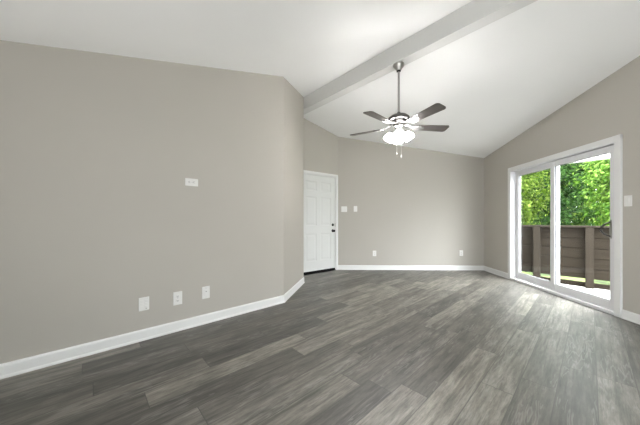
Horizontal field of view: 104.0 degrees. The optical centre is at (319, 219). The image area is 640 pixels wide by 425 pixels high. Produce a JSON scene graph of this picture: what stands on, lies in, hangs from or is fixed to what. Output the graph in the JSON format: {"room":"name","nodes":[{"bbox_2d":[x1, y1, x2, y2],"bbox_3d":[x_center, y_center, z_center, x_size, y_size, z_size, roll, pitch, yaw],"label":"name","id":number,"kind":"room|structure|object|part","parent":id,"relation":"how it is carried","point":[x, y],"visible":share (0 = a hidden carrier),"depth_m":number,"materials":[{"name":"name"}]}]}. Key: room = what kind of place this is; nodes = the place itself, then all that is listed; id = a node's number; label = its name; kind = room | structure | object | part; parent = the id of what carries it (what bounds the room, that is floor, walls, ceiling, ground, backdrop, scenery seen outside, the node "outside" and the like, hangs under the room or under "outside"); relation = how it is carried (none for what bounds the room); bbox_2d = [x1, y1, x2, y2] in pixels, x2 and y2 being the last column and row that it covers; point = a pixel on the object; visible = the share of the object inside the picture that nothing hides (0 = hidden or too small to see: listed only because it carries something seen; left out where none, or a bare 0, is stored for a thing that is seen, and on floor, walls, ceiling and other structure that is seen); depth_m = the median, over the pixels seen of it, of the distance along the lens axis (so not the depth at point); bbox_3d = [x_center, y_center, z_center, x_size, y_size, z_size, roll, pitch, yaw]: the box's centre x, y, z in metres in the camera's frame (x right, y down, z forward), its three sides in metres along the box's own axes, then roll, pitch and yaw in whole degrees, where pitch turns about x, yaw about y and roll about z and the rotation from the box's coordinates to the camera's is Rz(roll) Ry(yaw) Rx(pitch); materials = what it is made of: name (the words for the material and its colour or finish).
{"room":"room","nodes":[
{"label":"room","id":0,"kind":"room"},
{"bbox_2d":[0,40,283,363],"bbox_3d":[-1.575,-0.406,2.407,2.861,3.012,0.110,0,0,-43],"label":"wall","id":1,"kind":"structure","parent":0,"point":[99,215],"depth_m":2.20,"materials":[{"name":"beige paint"}]},
{"bbox_2d":[0,295,284,378],"bbox_3d":[-1.529,1.050,2.361,2.867,0.100,0.019,0,0,-43],"label":"baseboard","id":2,"kind":"structure","parent":1,"relation":"attached to","point":[32,363],"depth_m":2.17,"materials":[{"name":"white paint"}]},
{"bbox_2d":[139,296,148,310],"bbox_3d":[-1.612,0.769,2.290,0.080,0.122,0.011,0,0,-43],"label":"wall jack","id":3,"kind":"object","parent":1,"relation":"attached to","point":[144,301],"visible":1,"depth_m":2.29,"materials":[{"name":"white plastic"}]},
{"bbox_2d":[173,291,181,305],"bbox_3d":[-1.410,0.776,2.478,0.080,0.130,0.010,0,0,-43],"label":"wall outlet","id":4,"kind":"object","parent":1,"relation":"attached to","point":[177,296],"visible":1,"depth_m":2.47,"materials":[{"name":"white plastic"}]},
{"bbox_2d":[185,178,197,185],"bbox_3d":[-1.316,-0.387,2.565,0.122,0.076,0.010,0,0,-43],"label":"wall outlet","id":5,"kind":"object","parent":1,"relation":"attached to","point":[188,181],"visible":1,"depth_m":2.56,"materials":[{"name":"white plastic"}]},
{"bbox_2d":[202,286,209,298],"bbox_3d":[-1.212,0.771,2.659,0.078,0.128,0.013,0,0,-43],"label":"wall jack","id":6,"kind":"object","parent":1,"relation":"attached to","point":[205,290],"visible":1,"depth_m":2.66,"materials":[{"name":"white plastic"}]},
{"bbox_2d":[0,0,472,96],"bbox_3d":[0.601,-1.700,0.737,3.789,1.185,6.985,0,0,-43],"label":"ceiling","id":7,"kind":"structure","parent":0,"point":[310,44],"depth_m":2.17,"materials":[{"name":"white paint"}]},
{"bbox_2d":[304,0,537,114],"bbox_3d":[1.422,-2.118,2.640,0.140,0.364,5.425,0,0,-43],"label":"ceiling beam","id":8,"kind":"structure","parent":7,"relation":"attached to","point":[476,14],"depth_m":2.86,"materials":[{"name":"white paint"}]},
{"bbox_2d":[350,61,448,157],"bbox_3d":[1.013,-1.351,3.132,1.220,1.171,1.239,0,0,0],"label":"ceiling fan","id":9,"kind":"object","parent":8,"relation":"hanging from","point":[398,120],"visible":1,"depth_m":3.05,"materials":[{"name":"silver metal"}]},
{"bbox_3d":[0.623,-1.162,3.323,0.457,0.006,0.140,0,12,30],"label":"blade","id":10,"kind":"part","parent":9,"relation":"part of","materials":[{"name":"wood"}]},
{"bbox_3d":[0.674,-1.162,2.839,0.457,0.006,0.140,0,12,-42],"label":"blade","id":11,"kind":"part","parent":9,"relation":"part of","materials":[{"name":"wood"}]},
{"bbox_3d":[0.863,-1.034,3.148,0.121,0.120,0.117,0,0,0],"label":"lamp shade","id":12,"kind":"part","parent":9,"relation":"part of","materials":[{"name":"white glass"}]},
{"bbox_3d":[1.013,-1.034,3.234,0.117,0.120,0.121,0,0,0],"label":"lamp shade","id":13,"kind":"part","parent":9,"relation":"part of","materials":[{"name":"white glass"}]},
{"bbox_3d":[0.949,-1.034,2.998,0.117,0.120,0.121,0,0,0],"label":"lamp shade","id":14,"kind":"part","parent":9,"relation":"part of","materials":[{"name":"white glass"}]},
{"bbox_3d":[1.099,-1.034,3.084,0.121,0.120,0.117,0,0,0],"label":"lamp shade","id":15,"kind":"part","parent":9,"relation":"part of","materials":[{"name":"white glass"}]},
{"bbox_3d":[1.149,-1.162,2.738,0.140,0.006,0.457,13,-5,-23],"label":"blade","id":16,"kind":"part","parent":9,"relation":"part of","materials":[{"name":"wood"}]},
{"bbox_3d":[1.392,-1.162,3.159,0.457,0.006,0.140,0,-12,-6],"label":"blade","id":17,"kind":"part","parent":9,"relation":"part of","materials":[{"name":"wood"}]},
{"bbox_2d":[284,78,303,293],"bbox_3d":[-0.442,-0.527,3.872,0.110,3.253,1.068,0,0,11],"label":"wall","id":18,"kind":"structure","parent":0,"point":[293,100],"depth_m":3.79,"materials":[{"name":"beige paint"}]},
{"bbox_2d":[284,277,304,301],"bbox_3d":[-0.378,1.050,3.860,0.019,0.100,1.080,0,0,11],"label":"baseboard","id":19,"kind":"structure","parent":18,"relation":"attached to","point":[289,293],"depth_m":3.74,"materials":[{"name":"white paint"}]},
{"bbox_2d":[0,270,639,424],"bbox_3d":[0.503,1.160,1.891,6.182,0.120,7.307,0,0,0],"label":"floor","id":20,"kind":"structure","parent":0,"point":[348,347],"depth_m":1.89,"materials":[{"name":"grey wood"}]},
{"bbox_2d":[304,118,337,174],"bbox_3d":[-0.081,-0.487,5.239,1.135,3.175,0.110,0,0,-38],"label":"wall","id":21,"kind":"structure","parent":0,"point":[320,145],"depth_m":5.22,"materials":[{"name":"beige paint"}]},
{"bbox_2d":[304,174,335,274],"bbox_3d":[-0.037,0.087,5.237,0.917,2.026,0.167,0,0,-38],"label":"door","id":22,"kind":"structure","parent":21,"relation":"in","point":[319,191],"depth_m":5.24,"materials":[{"name":"white paint"}]},
{"bbox_2d":[304,170,337,269],"bbox_3d":[-0.050,0.053,5.253,1.050,2.094,0.126,0,0,-38],"label":"door frame","id":23,"kind":"structure","parent":21,"relation":"attached to","point":[305,171],"depth_m":5.49,"materials":[{"name":"white paint"}]},
{"bbox_2d":[338,137,483,265],"bbox_3d":[1.998,-0.374,5.566,3.195,2.948,0.110,0,0,1],"label":"wall","id":24,"kind":"structure","parent":0,"point":[422,206],"depth_m":5.51,"materials":[{"name":"beige paint"}]},
{"bbox_2d":[341,206,346,211],"bbox_3d":[0.535,-0.240,5.530,0.128,0.122,0.024,0,0,1],"label":"light switch","id":25,"kind":"object","parent":24,"relation":"attached to","point":[343,208],"visible":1,"depth_m":5.54,"materials":[{"name":"white plastic"}]},
{"bbox_2d":[338,265,483,269],"bbox_3d":[1.997,1.050,5.502,3.195,0.100,0.019,0,0,1],"label":"baseboard","id":26,"kind":"structure","parent":24,"relation":"attached to","point":[340,267],"depth_m":5.50,"materials":[{"name":"white paint"}]},
{"bbox_2d":[304,0,639,157],"bbox_3d":[1.550,-1.781,3.115,4.088,0.854,4.861,0,0,0],"label":"ceiling","id":27,"kind":"structure","parent":0,"point":[497,81],"depth_m":3.25,"materials":[{"name":"white paint"}]},
{"bbox_2d":[484,56,639,314],"bbox_3d":[3.373,-0.536,1.854,0.110,3.273,7.261,0,0,4],"label":"wall","id":28,"kind":"structure","parent":0,"point":[611,107],"depth_m":3.18,"materials":[{"name":"beige paint"}]},
{"bbox_2d":[484,266,507,278],"bbox_3d":[3.554,1.050,5.079,0.019,0.100,0.802,0,0,4],"label":"baseboard","id":29,"kind":"structure","parent":28,"relation":"attached to","point":[488,269],"depth_m":5.02,"materials":[{"name":"white paint"}]},
{"bbox_2d":[510,142,619,315],"bbox_3d":[3.510,0.085,3.734,0.224,2.030,1.870,0,0,4],"label":"door","id":30,"kind":"structure","parent":28,"relation":"in","point":[553,286],"depth_m":3.71,"materials":[{"name":"white plastic"}]},
{"bbox_3d":[3.589,0.085,4.162,0.040,1.940,0.875,0,0,4],"label":"fixed panel","id":31,"kind":"part","parent":30,"relation":"part of","materials":[{"name":"clear glass"}]},
{"bbox_3d":[3.530,1.070,3.733,0.182,0.052,1.870,0,0,4],"label":"sill","id":32,"kind":"part","parent":30,"relation":"part of","materials":[{"name":"white plastic"}]},
{"bbox_3d":[3.472,0.086,3.326,0.040,1.923,0.920,0,0,4],"label":"sliding panel","id":33,"kind":"part","parent":30,"relation":"part of","materials":[{"name":"white plastic"}]},
{"bbox_3d":[3.382,0.110,2.962,0.095,0.186,0.025,0,0,29],"label":"handle","id":34,"kind":"part","parent":30,"relation":"part of","materials":[{"name":"brown metal"}]},
{"bbox_3d":[3.418,0.110,2.940,0.010,0.220,0.020,0,0,4],"label":"handle plate","id":35,"kind":"part","parent":30,"relation":"part of","materials":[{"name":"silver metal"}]},
{"bbox_2d":[508,134,622,317],"bbox_3d":[3.453,0.068,3.739,0.027,2.065,1.880,0,0,4],"label":"trim","id":36,"kind":"structure","parent":28,"relation":"attached to","point":[618,139],"depth_m":2.84,"materials":[{"name":"white paint"}]},
{"bbox_2d":[624,195,631,205],"bbox_3d":[3.380,-0.210,2.744,0.013,0.120,0.076,0,0,4],"label":"light switch","id":37,"kind":"object","parent":28,"relation":"attached to","point":[627,199],"visible":1,"depth_m":2.74,"materials":[{"name":"white plastic"}]},
{"bbox_2d":[621,310,639,324],"bbox_3d":[3.207,1.050,0.517,0.019,0.100,4.571,0,0,4],"label":"baseboard","id":38,"kind":"structure","parent":28,"relation":"attached to","point":[627,315],"depth_m":2.71,"materials":[{"name":"white paint"}]},
{"bbox_2d":[560,284,609,298],"bbox_3d":[5.072,1.210,2.299,3.677,0.120,6.023,0,0,0],"label":"floor","id":39,"kind":"structure","parent":0,"point":[604,293],"depth_m":4.08,"materials":[{"name":"white concrete"}]},
{"bbox_2d":[521,225,609,289],"bbox_3d":[5.249,0.624,3.517,0.148,1.052,4.240,0,0,-43],"label":"fence","id":40,"kind":"object","parent":39,"relation":"on","point":[584,250],"visible":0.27,"depth_m":4.40,"materials":[{"name":"brown wood"}]},
{"bbox_3d":[4.095,0.642,4.725,0.092,1.016,0.100,0,0,-43],"label":"rail post","id":41,"kind":"part","parent":40,"relation":"part of","materials":[{"name":"brown wood"}]},
{"bbox_3d":[5.253,0.115,3.521,0.135,0.034,4.240,0,0,-43],"label":"rail","id":42,"kind":"part","parent":40,"relation":"part of","materials":[{"name":"brown wood"}]},
{"bbox_3d":[5.278,1.110,3.544,0.038,0.080,4.240,0,0,-43],"label":"rail","id":43,"kind":"part","parent":40,"relation":"part of","materials":[{"name":"brown wood"}]},
{"bbox_3d":[4.556,0.642,4.225,0.092,1.016,0.100,0,0,-43],"label":"rail post","id":44,"kind":"part","parent":40,"relation":"part of","materials":[{"name":"brown wood"}]},
{"bbox_2d":[569,153,609,163],"bbox_3d":[5.252,-0.516,3.533,0.110,1.228,4.260,0,0,-43],"label":"sky","id":45,"kind":"structure","parent":0,"point":[606,156],"depth_m":4.15,"materials":[{"name":"white"}]},
{"label":"outside","id":46,"kind":"structure","parent":0,"visible":0},
{"bbox_2d":[521,271,609,284],"bbox_3d":[17.752,1.525,15.047,33.500,0.150,30.000,0,0,-43],"label":"lawn","id":47,"kind":"structure","parent":46,"point":[525,272],"depth_m":6.20,"materials":[{"name":"green plant"}]},
{"bbox_2d":[521,170,566,224],"bbox_3d":[5.214,-1.266,7.259,2.815,5.583,2.625,0,0,43],"label":"leafy tree","id":48,"kind":"object","parent":47,"relation":"on","point":[526,204],"visible":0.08,"depth_m":6.72,"materials":[{"name":"green plant"}]},
{"bbox_2d":[522,162,607,225],"bbox_3d":[7.886,-1.753,8.673,3.060,6.510,3.375,0,0,-22],"label":"leafy tree","id":49,"kind":"object","parent":47,"relation":"on","point":[567,194],"visible":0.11,"depth_m":7.91,"materials":[{"name":"green plant"}]},
{"bbox_2d":[523,162,608,225],"bbox_3d":[10.336,-2.155,10.933,3.042,7.682,12.545,0,0,-43],"label":"leafy tree","id":50,"kind":"object","parent":47,"relation":"on","point":[601,200],"visible":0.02,"depth_m":10.01,"materials":[{"name":"green plant"}]},
{"bbox_2d":[563,159,609,225],"bbox_3d":[6.979,-1.158,5.050,2.765,5.320,2.679,0,0,35],"label":"leafy tree","id":51,"kind":"object","parent":47,"relation":"on","point":[602,172],"visible":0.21,"depth_m":5.60,"materials":[{"name":"green plant"}]}
]}

